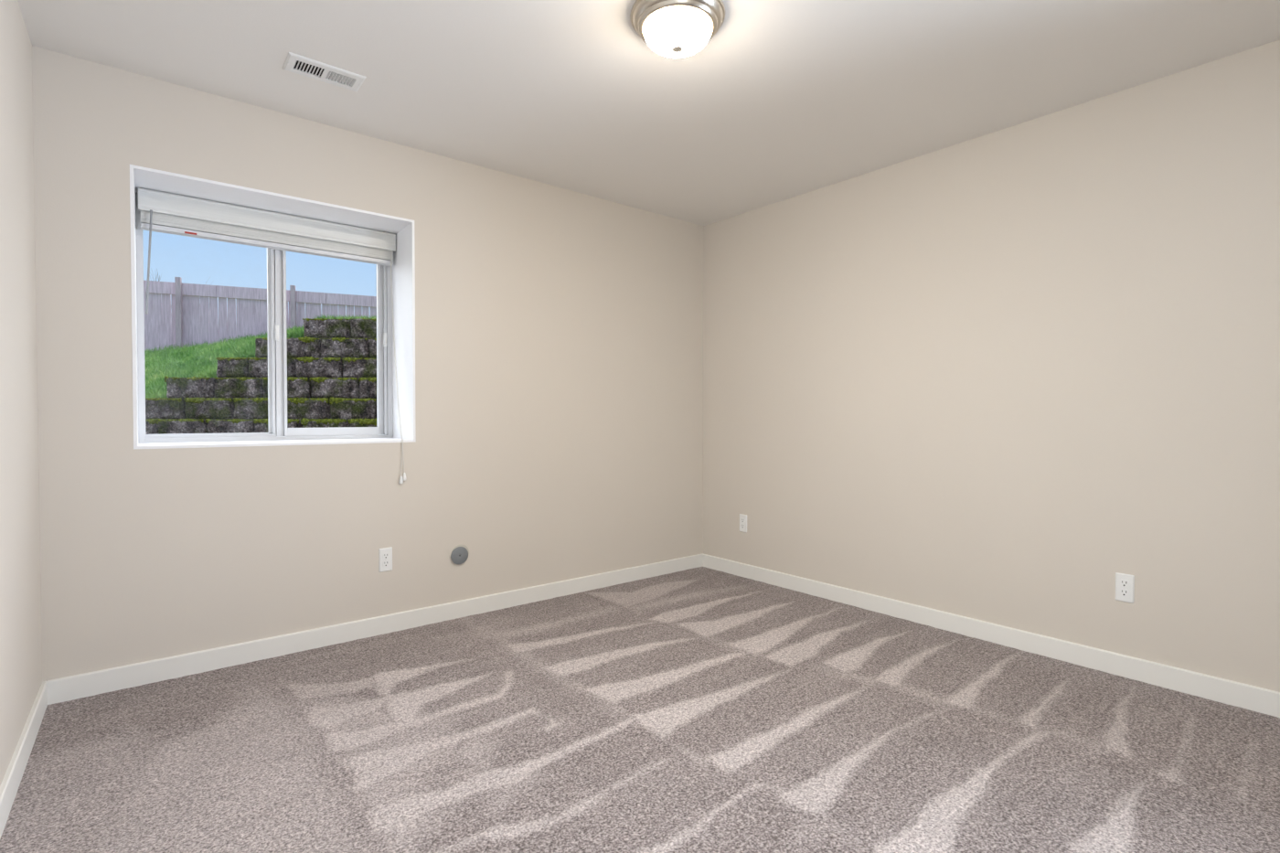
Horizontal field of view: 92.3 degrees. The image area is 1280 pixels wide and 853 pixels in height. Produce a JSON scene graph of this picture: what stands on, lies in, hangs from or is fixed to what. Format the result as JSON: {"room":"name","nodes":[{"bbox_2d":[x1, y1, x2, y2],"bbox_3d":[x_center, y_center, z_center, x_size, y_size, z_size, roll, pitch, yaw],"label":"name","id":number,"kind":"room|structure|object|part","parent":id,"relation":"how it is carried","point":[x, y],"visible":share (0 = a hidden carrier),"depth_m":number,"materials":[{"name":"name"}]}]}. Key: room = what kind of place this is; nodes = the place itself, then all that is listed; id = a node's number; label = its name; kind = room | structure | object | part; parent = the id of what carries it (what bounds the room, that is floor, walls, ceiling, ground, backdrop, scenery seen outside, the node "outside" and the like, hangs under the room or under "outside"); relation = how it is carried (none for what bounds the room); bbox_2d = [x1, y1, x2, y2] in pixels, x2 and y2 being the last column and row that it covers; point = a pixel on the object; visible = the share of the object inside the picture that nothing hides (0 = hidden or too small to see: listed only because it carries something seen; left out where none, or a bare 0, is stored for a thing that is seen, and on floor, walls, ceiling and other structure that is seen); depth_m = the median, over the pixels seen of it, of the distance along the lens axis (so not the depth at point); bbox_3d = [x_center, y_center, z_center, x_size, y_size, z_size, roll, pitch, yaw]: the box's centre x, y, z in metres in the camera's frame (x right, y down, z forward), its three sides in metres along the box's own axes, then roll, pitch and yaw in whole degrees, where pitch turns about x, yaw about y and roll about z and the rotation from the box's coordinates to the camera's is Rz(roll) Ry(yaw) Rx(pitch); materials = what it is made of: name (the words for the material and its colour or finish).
{"room":"empty bedroom","nodes":[
{"label":"empty bedroom","id":0,"kind":"room"},
{"bbox_2d":[0,0,42,785],"bbox_3d":[-0.951,-0.145,0.551,0.150,2.640,4.300,-1,1,-39],"label":"wall","id":1,"kind":"structure","parent":0,"point":[20,575],"depth_m":1.93,"materials":[{"name":"beige paint"}]},
{"bbox_2d":[0,680,47,839],"bbox_3d":[-0.936,1.034,0.682,0.014,0.098,4.150,-1,1,-39],"label":"baseboard","id":2,"kind":"structure","parent":1,"relation":"attached to","point":[10,784],"depth_m":1.85,"materials":[{"name":"white paint"}]},
{"bbox_2d":[32,45,703,681],"bbox_3d":[-0.962,-0.201,3.560,3.887,2.640,0.420,-1,1,-39],"label":"wall","id":3,"kind":"structure","parent":0,"point":[559,331],"depth_m":3.01,"materials":[{"name":"beige paint"}]},
{"bbox_2d":[135,192,393,443],"bbox_3d":[-1.810,-0.485,3.072,1.091,1.108,0.098,-1,1,-39],"label":"window","id":4,"kind":"structure","parent":3,"relation":"in","point":[276,259],"depth_m":3.07,"materials":[{"name":"white plastic"}]},
{"bbox_3d":[-2.023,-0.477,2.914,0.525,1.037,0.048,-1,1,-39],"label":"sash","id":5,"kind":"part","parent":4,"relation":"part of","materials":[{"name":"white plastic"}]},
{"bbox_2d":[138,187,406,483],"bbox_3d":[-1.675,-0.369,2.908,1.075,1.321,0.336,-1,1,-39],"label":"window blind","id":6,"kind":"object","parent":4,"relation":"attached to","point":[163,212],"visible":1,"depth_m":2.93,"materials":[{"name":"white plastic"}]},
{"bbox_3d":[-1.762,-0.879,3.007,1.057,0.020,0.052,-1,1,-39],"label":"rail","id":7,"kind":"part","parent":6,"relation":"part of","materials":[{"name":"white plastic"}]},
{"bbox_3d":[-1.265,-0.344,3.199,0.020,1.190,0.263,-1,1,-32],"label":"pull cord","id":8,"kind":"part","parent":6,"relation":"part of","materials":[{"name":"white plastic"}]},
{"bbox_3d":[-1.607,-0.476,3.224,0.531,1.046,0.030,-1,1,-39],"label":"sash","id":9,"kind":"part","parent":4,"relation":"part of","materials":[{"name":"white plastic"}]},
{"bbox_2d":[129,164,415,448],"bbox_3d":[-1.715,-0.482,2.953,1.115,1.129,0.422,-1,1,-39],"label":"trim","id":10,"kind":"structure","parent":3,"relation":"attached to","point":[403,266],"depth_m":2.96,"materials":[{"name":"white paint"}]},
{"bbox_2d":[47,554,702,704],"bbox_3d":[-0.884,0.984,3.368,3.416,0.098,0.014,-1,1,-39],"label":"baseboard","id":11,"kind":"structure","parent":3,"relation":"attached to","point":[70,688],"depth_m":2.88,"materials":[{"name":"white paint"}]},
{"bbox_2d":[378,546,392,572],"bbox_3d":[-1.266,0.663,3.060,0.064,0.117,0.010,-1,1,-39],"label":"wall outlet","id":12,"kind":"object","parent":3,"relation":"attached to","point":[385,554],"visible":1,"depth_m":3.06,"materials":[{"name":"white plastic"}]},
{"bbox_2d":[382,560,389,566],"bbox_3d":[-1.264,0.683,3.058,0.034,0.028,0.003,-1,1,-39],"label":"receptacle","id":13,"kind":"object","parent":12,"relation":"attached to","point":[385,563],"depth_m":3.06,"materials":[{"name":"white plastic"}]},
{"bbox_2d":[382,553,389,558],"bbox_3d":[-1.264,0.644,3.057,0.034,0.028,0.003,-1,1,-39],"label":"receptacle","id":14,"kind":"object","parent":12,"relation":"attached to","point":[384,555],"depth_m":3.06,"materials":[{"name":"white plastic"}]},
{"bbox_2d":[450,544,469,564],"bbox_3d":[-0.965,0.687,3.297,0.100,0.104,0.016,-1,1,-39],"label":"cap","id":15,"kind":"object","parent":3,"relation":"attached to","point":[460,553],"visible":1,"depth_m":3.29,"materials":[{"name":"grey"}]},
{"bbox_2d":[0,566,1279,852],"bbox_3d":[0.445,1.056,1.784,3.546,0.004,4.150,-1,1,-39],"label":"floor","id":16,"kind":"structure","parent":0,"point":[700,709],"depth_m":2.01,"materials":[{"name":"carpet"}]},
{"bbox_2d":[17,0,1279,225],"bbox_3d":[0.449,-1.445,1.738,3.545,0.120,4.150,-1,1,-39],"label":"ceiling","id":17,"kind":"structure","parent":0,"point":[788,99],"depth_m":2.41,"materials":[{"name":"white paint"}]},
{"bbox_2d":[282,52,366,92],"bbox_3d":[-1.247,-1.451,2.432,0.274,0.118,0.142,-1,1,-39],"label":"ceiling vent","id":18,"kind":"object","parent":17,"relation":"in","point":[295,63],"visible":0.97,"depth_m":2.43,"materials":[{"name":"white metal"}]},
{"bbox_2d":[629,0,725,57],"bbox_3d":[0.127,-1.324,2.085,0.321,0.136,0.321,-1,1,-39],"label":"ceiling light","id":19,"kind":"object","parent":17,"relation":"attached to","point":[671,28],"visible":1,"depth_m":2.02,"materials":[{"name":"white glass"}]},
{"bbox_3d":[0.127,-1.315,2.085,0.233,0.066,0.233,-1,1,-39],"label":"lamp shade","id":20,"kind":"part","parent":19,"relation":"part of","materials":[{"name":"white glass"}]},
{"bbox_2d":[702,39,1279,692],"bbox_3d":[1.897,-0.182,2.822,0.150,2.640,4.305,-1,1,-40],"label":"wall","id":21,"kind":"structure","parent":0,"point":[997,377],"depth_m":2.79,"materials":[{"name":"beige paint"}]},
{"bbox_2d":[739,513,746,532],"bbox_3d":[0.694,0.652,4.142,0.010,0.117,0.064,-1,1,-40],"label":"wall outlet","id":22,"kind":"object","parent":21,"relation":"attached to","point":[742,517],"visible":1,"depth_m":4.14,"materials":[{"name":"white plastic"}]},
{"bbox_2d":[702,553,1279,717],"bbox_3d":[1.783,0.998,2.850,0.014,0.098,4.152,-1,1,-40],"label":"baseboard","id":23,"kind":"structure","parent":21,"relation":"attached to","point":[1226,691],"depth_m":2.80,"materials":[{"name":"white paint"}]},
{"bbox_2d":[1115,572,1134,603],"bbox_3d":[2.021,0.674,2.564,0.010,0.117,0.064,-1,1,-40],"label":"wall outlet","id":24,"kind":"object","parent":21,"relation":"attached to","point":[1125,583],"visible":1,"depth_m":2.56,"materials":[{"name":"white plastic"}]},
{"bbox_2d":[1119,588,1129,597],"bbox_3d":[2.019,0.693,2.563,0.003,0.028,0.034,-1,1,-40],"label":"receptacle","id":25,"kind":"object","parent":24,"relation":"attached to","point":[1123,592],"depth_m":2.56,"materials":[{"name":"white plastic"}]},
{"bbox_2d":[1119,579,1129,586],"bbox_3d":[2.019,0.654,2.562,0.003,0.028,0.034,-1,1,-40],"label":"receptacle","id":26,"kind":"object","parent":24,"relation":"attached to","point":[1122,582],"depth_m":2.56,"materials":[{"name":"white plastic"}]},
{"label":"outside","id":27,"kind":"structure","parent":0,"visible":0},
{"bbox_3d":[-4.402,0.631,5.311,11.500,0.200,6.580,-1,1,-39],"label":"ground strip","id":28,"kind":"object","parent":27,"visible":0},
{"bbox_3d":[-5.333,0.425,5.990,0.457,0.201,0.291,0,1,-1],"label":"block","id":29,"kind":"object","parent":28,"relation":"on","visible":0},
{"bbox_3d":[-5.103,0.224,6.010,0.452,0.204,0.294,0,1,-1],"label":"block","id":30,"kind":"object","parent":29,"relation":"on","visible":0},
{"bbox_2d":[145,418,161,434],"bbox_3d":[-4.875,0.021,6.039,0.443,0.210,0.295,0,1,-1],"label":"block","id":31,"kind":"object","parent":30,"relation":"on","point":[151,426],"visible":0.21,"depth_m":5.91,"materials":[{"name":"stone"}]},
{"bbox_2d":[145,397,186,418],"bbox_3d":[-4.639,-0.178,6.042,0.450,0.209,0.297,0,1,-1],"label":"block","id":32,"kind":"object","parent":31,"relation":"on","point":[155,408],"visible":0.71,"depth_m":5.92,"materials":[{"name":"stone"}]},
{"bbox_3d":[-4.869,0.423,5.984,0.458,0.208,0.293,0,1,-1],"label":"block","id":33,"kind":"object","parent":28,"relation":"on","visible":0},
{"bbox_3d":[-4.645,0.222,6.011,0.451,0.210,0.296,0,1,-1],"label":"block","id":34,"kind":"object","parent":33,"relation":"on","visible":0},
{"bbox_2d":[155,418,207,434],"bbox_3d":[-4.421,0.023,6.032,0.453,0.208,0.291,0,1,-1],"label":"block","id":35,"kind":"object","parent":34,"relation":"on","point":[165,426],"visible":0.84,"depth_m":5.90,"materials":[{"name":"stone"}]},
{"bbox_3d":[-3.953,0.426,6.007,0.464,0.204,0.294,0,1,-1],"label":"block","id":36,"kind":"object","parent":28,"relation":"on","visible":0},
{"bbox_3d":[-4.182,0.223,6.016,0.463,0.210,0.293,0,1,-1],"label":"block","id":37,"kind":"object","parent":36,"relation":"on","visible":0},
{"bbox_2d":[205,418,255,433],"bbox_3d":[-3.966,0.025,6.049,0.446,0.206,0.293,0,1,-1],"label":"block","id":38,"kind":"object","parent":37,"relation":"on","point":[235,425],"visible":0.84,"depth_m":5.92,"materials":[{"name":"stone"}]},
{"bbox_2d":[183,396,234,418],"bbox_3d":[-4.179,-0.180,6.069,0.459,0.213,0.292,0,1,-1],"label":"block","id":39,"kind":"object","parent":38,"relation":"on","point":[196,408],"visible":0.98,"depth_m":5.94,"materials":[{"name":"stone"}]},
{"bbox_2d":[164,375,215,398],"bbox_3d":[-4.371,-0.385,6.070,0.449,0.216,0.293,0,1,-1],"label":"block","id":40,"kind":"object","parent":39,"relation":"on","point":[194,387],"visible":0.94,"depth_m":5.94,"materials":[{"name":"stone"}]},
{"bbox_3d":[-3.485,0.424,6.015,0.461,0.209,0.294,0,1,-1],"label":"block","id":41,"kind":"object","parent":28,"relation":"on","visible":0},
{"bbox_3d":[-3.712,0.226,6.035,0.465,0.205,0.293,0,1,-1],"label":"block","id":42,"kind":"object","parent":41,"relation":"on","visible":0},
{"bbox_2d":[253,418,302,432],"bbox_3d":[-3.514,0.019,6.057,0.445,0.218,0.300,0,1,-1],"label":"block","id":43,"kind":"object","parent":42,"relation":"on","point":[261,425],"visible":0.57,"depth_m":5.93,"materials":[{"name":"stone"}]},
{"bbox_2d":[232,397,268,419],"bbox_3d":[-3.716,-0.180,6.079,0.456,0.214,0.290,0,1,-1],"label":"block","id":44,"kind":"object","parent":43,"relation":"on","point":[255,408],"visible":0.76,"depth_m":5.94,"materials":[{"name":"stone"}]},
{"bbox_2d":[213,376,263,398],"bbox_3d":[-3.911,-0.380,6.088,0.460,0.208,0.292,0,1,-1],"label":"block","id":45,"kind":"object","parent":44,"relation":"on","point":[225,388],"visible":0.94,"depth_m":5.96,"materials":[{"name":"stone"}]},
{"bbox_2d":[215,357,249,377],"bbox_3d":[-3.982,-0.579,6.111,0.298,0.198,0.295,0,1,-1],"label":"block","id":46,"kind":"object","parent":45,"relation":"on","point":[227,367],"visible":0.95,"depth_m":5.98,"materials":[{"name":"stone"}]},
{"bbox_3d":[-3.017,0.422,6.029,0.463,0.214,0.295,0,1,-1],"label":"block","id":47,"kind":"object","parent":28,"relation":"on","visible":0},
{"bbox_3d":[-3.251,0.223,6.042,0.446,0.212,0.296,0,1,-1],"label":"block","id":48,"kind":"object","parent":47,"relation":"on","visible":0},
{"bbox_2d":[300,417,348,427],"bbox_3d":[-3.064,0.022,6.078,0.443,0.212,0.295,0,1,-1],"label":"block","id":49,"kind":"object","parent":48,"relation":"on","point":[306,422],"visible":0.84,"depth_m":5.94,"materials":[{"name":"concrete"}]},
{"bbox_2d":[287,396,330,419],"bbox_3d":[-3.253,-0.181,6.094,0.456,0.218,0.296,0,1,-1],"label":"block","id":50,"kind":"object","parent":49,"relation":"on","point":[297,408],"visible":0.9,"depth_m":5.96,"materials":[{"name":"stone"}]},
{"bbox_2d":[261,376,310,398],"bbox_3d":[-3.450,-0.379,6.086,0.449,0.207,0.294,0,1,-1],"label":"block","id":51,"kind":"object","parent":50,"relation":"on","point":[296,387],"visible":0.59,"depth_m":5.95,"materials":[{"name":"stone"}]},
{"bbox_2d":[247,357,296,377],"bbox_3d":[-3.602,-0.580,6.120,0.452,0.201,0.288,0,1,-1],"label":"block","id":52,"kind":"object","parent":51,"relation":"on","point":[258,367],"visible":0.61,"depth_m":5.99,"materials":[{"name":"stone"}]},
{"bbox_2d":[255,337,267,357],"bbox_3d":[-3.683,-0.774,6.127,0.182,0.196,0.292,0,1,-1],"label":"block","id":53,"kind":"object","parent":52,"relation":"on","point":[261,344],"visible":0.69,"depth_m":6.00,"materials":[{"name":"stone"}]},
{"bbox_3d":[-2.799,0.226,6.059,0.446,0.206,0.292,0,1,-1],"label":"block","id":54,"kind":"object","parent":47,"relation":"on","visible":0},
{"bbox_2d":[347,417,377,426],"bbox_3d":[-2.606,0.022,6.086,0.460,0.214,0.295,0,1,-1],"label":"block","id":55,"kind":"object","parent":54,"relation":"on","point":[352,422],"visible":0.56,"depth_m":5.95,"materials":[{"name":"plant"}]},
{"bbox_2d":[329,396,376,419],"bbox_3d":[-2.793,-0.179,6.100,0.453,0.216,0.296,0,1,-1],"label":"block","id":56,"kind":"object","parent":55,"relation":"on","point":[340,408],"visible":0.96,"depth_m":5.97,"materials":[{"name":"stone"}]},
{"bbox_2d":[309,376,359,398],"bbox_3d":[-2.987,-0.380,6.111,0.466,0.209,0.293,0,1,-1],"label":"block","id":57,"kind":"object","parent":56,"relation":"on","point":[346,388],"visible":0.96,"depth_m":5.98,"materials":[{"name":"stone"}]},
{"bbox_2d":[294,356,342,377],"bbox_3d":[-3.145,-0.582,6.115,0.450,0.206,0.296,0,1,-1],"label":"block","id":58,"kind":"object","parent":57,"relation":"on","point":[305,367],"visible":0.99,"depth_m":5.99,"materials":[{"name":"stone"}]},
{"bbox_2d":[286,336,321,358],"bbox_3d":[-3.362,-0.781,6.136,0.449,0.211,0.295,0,1,-1],"label":"block","id":59,"kind":"object","parent":58,"relation":"on","point":[309,346],"visible":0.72,"depth_m":6.01,"materials":[{"name":"stone"}]},
{"bbox_3d":[-2.549,0.424,6.034,0.461,0.213,0.292,0,1,-1],"label":"block","id":60,"kind":"object","parent":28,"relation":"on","visible":0},
{"bbox_3d":[-2.346,0.224,6.078,0.448,0.211,0.292,0,1,-1],"label":"block","id":61,"kind":"object","parent":60,"relation":"on","visible":0},
{"bbox_3d":[-2.147,0.025,6.096,0.445,0.210,0.296,0,1,-1],"label":"block","id":62,"kind":"object","parent":61,"relation":"on","visible":0},
{"bbox_3d":[-2.329,-0.182,6.096,0.462,0.222,0.296,0,1,-1],"label":"block","id":63,"kind":"object","parent":62,"relation":"on","visible":0},
{"bbox_2d":[358,376,376,398],"bbox_3d":[-2.526,-0.381,6.123,0.445,0.212,0.293,0,1,-1],"label":"block","id":64,"kind":"object","parent":63,"relation":"on","point":[368,386],"visible":0.41,"depth_m":5.99,"materials":[{"name":"stone"}]},
{"bbox_2d":[341,356,376,378],"bbox_3d":[-2.686,-0.583,6.135,0.456,0.209,0.290,0,1,-1],"label":"block","id":65,"kind":"object","parent":64,"relation":"on","point":[352,367],"visible":0.7,"depth_m":6.00,"materials":[{"name":"stone"}]},
{"bbox_2d":[320,337,369,358],"bbox_3d":[-2.900,-0.777,6.137,0.462,0.204,0.290,0,1,-1],"label":"block","id":66,"kind":"object","parent":65,"relation":"on","point":[342,347],"visible":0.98,"depth_m":6.00,"materials":[{"name":"stone"}]},
{"bbox_2d":[302,318,351,338],"bbox_3d":[-3.091,-0.969,6.170,0.456,0.195,0.292,0,1,-1],"label":"block","id":67,"kind":"object","parent":66,"relation":"on","point":[323,327],"visible":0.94,"depth_m":6.04,"materials":[{"name":"stone"}]},
{"bbox_3d":[-2.086,0.424,6.042,0.451,0.213,0.292,0,1,-1],"label":"block","id":68,"kind":"object","parent":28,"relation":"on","visible":0},
{"bbox_3d":[-1.893,0.228,6.080,0.448,0.205,0.294,0,1,-1],"label":"block","id":69,"kind":"object","parent":68,"relation":"on","visible":0},
{"bbox_3d":[-1.695,0.021,6.091,0.448,0.220,0.297,0,1,-1],"label":"block","id":70,"kind":"object","parent":69,"relation":"on","visible":0},
{"bbox_3d":[-1.860,-0.178,6.109,0.465,0.216,0.294,0,1,-1],"label":"block","id":71,"kind":"object","parent":70,"relation":"on","visible":0},
{"bbox_3d":[-2.072,-0.382,6.128,0.452,0.216,0.294,0,1,-1],"label":"block","id":72,"kind":"object","parent":71,"relation":"on","visible":0},
{"bbox_3d":[-2.225,-0.579,6.141,0.453,0.203,0.296,0,1,-1],"label":"block","id":73,"kind":"object","parent":72,"relation":"on","visible":0},
{"bbox_2d":[368,338,376,358],"bbox_3d":[-2.440,-0.776,6.143,0.446,0.203,0.298,0,1,-1],"label":"block","id":74,"kind":"object","parent":73,"relation":"on","point":[372,342],"visible":0.2,"depth_m":6.01,"materials":[{"name":"stone"}]},
{"bbox_2d":[350,318,376,338],"bbox_3d":[-2.631,-0.970,6.163,0.452,0.197,0.296,0,1,-1],"label":"block","id":75,"kind":"object","parent":74,"relation":"on","point":[360,327],"visible":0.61,"depth_m":6.03,"materials":[{"name":"stone"}]},
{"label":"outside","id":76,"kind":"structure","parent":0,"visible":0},
{"bbox_2d":[144,338,253,419],"bbox_3d":[-21.008,-0.767,15.229,40.397,3.474,18.000,0,1,0],"label":"bank","id":77,"kind":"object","parent":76,"point":[252,338],"visible":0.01,"depth_m":8.16,"materials":[{"name":"green plant"}]},
{"bbox_2d":[143,277,376,351],"bbox_3d":[-9.383,-2.550,15.705,21.957,2.160,0.152,0,1,-22],"label":"wooden fence","id":78,"kind":"object","parent":77,"relation":"on","point":[190,322],"visible":0.18,"depth_m":15.31,"materials":[{"name":"grey wood"}]},
{"bbox_3d":[-11.204,-2.538,14.931,0.110,2.160,0.099,0,1,-22],"label":"post","id":79,"kind":"part","parent":78,"relation":"part of","materials":[{"name":"grey wood"}]},
{"bbox_3d":[-11.652,-3.353,14.801,2.434,0.292,0.027,0,1,-22],"label":"rail","id":80,"kind":"part","parent":78,"relation":"part of","materials":[{"name":"grey wood"}]},
{"bbox_3d":[-9.395,-3.366,15.726,2.434,0.292,0.027,0,1,-22],"label":"rail","id":81,"kind":"part","parent":78,"relation":"part of","materials":[{"name":"grey wood"}]},
{"bbox_3d":[-8.946,-2.552,15.856,0.110,2.160,0.099,0,1,-22],"label":"post","id":82,"kind":"part","parent":78,"relation":"part of","materials":[{"name":"grey wood"}]},
{"bbox_3d":[-7.137,-3.380,16.651,2.434,0.292,0.027,0,1,-22],"label":"rail","id":83,"kind":"part","parent":78,"relation":"part of","materials":[{"name":"grey wood"}]},
{"bbox_2d":[144,314,376,398],"bbox_3d":[-8.222,-1.216,10.695,8.766,2.621,13.051,-1,1,-39],"label":"grass","id":84,"kind":"structure","parent":77,"relation":"on","point":[200,363],"depth_m":8.86,"materials":[{"name":"green plant"}]}
]}

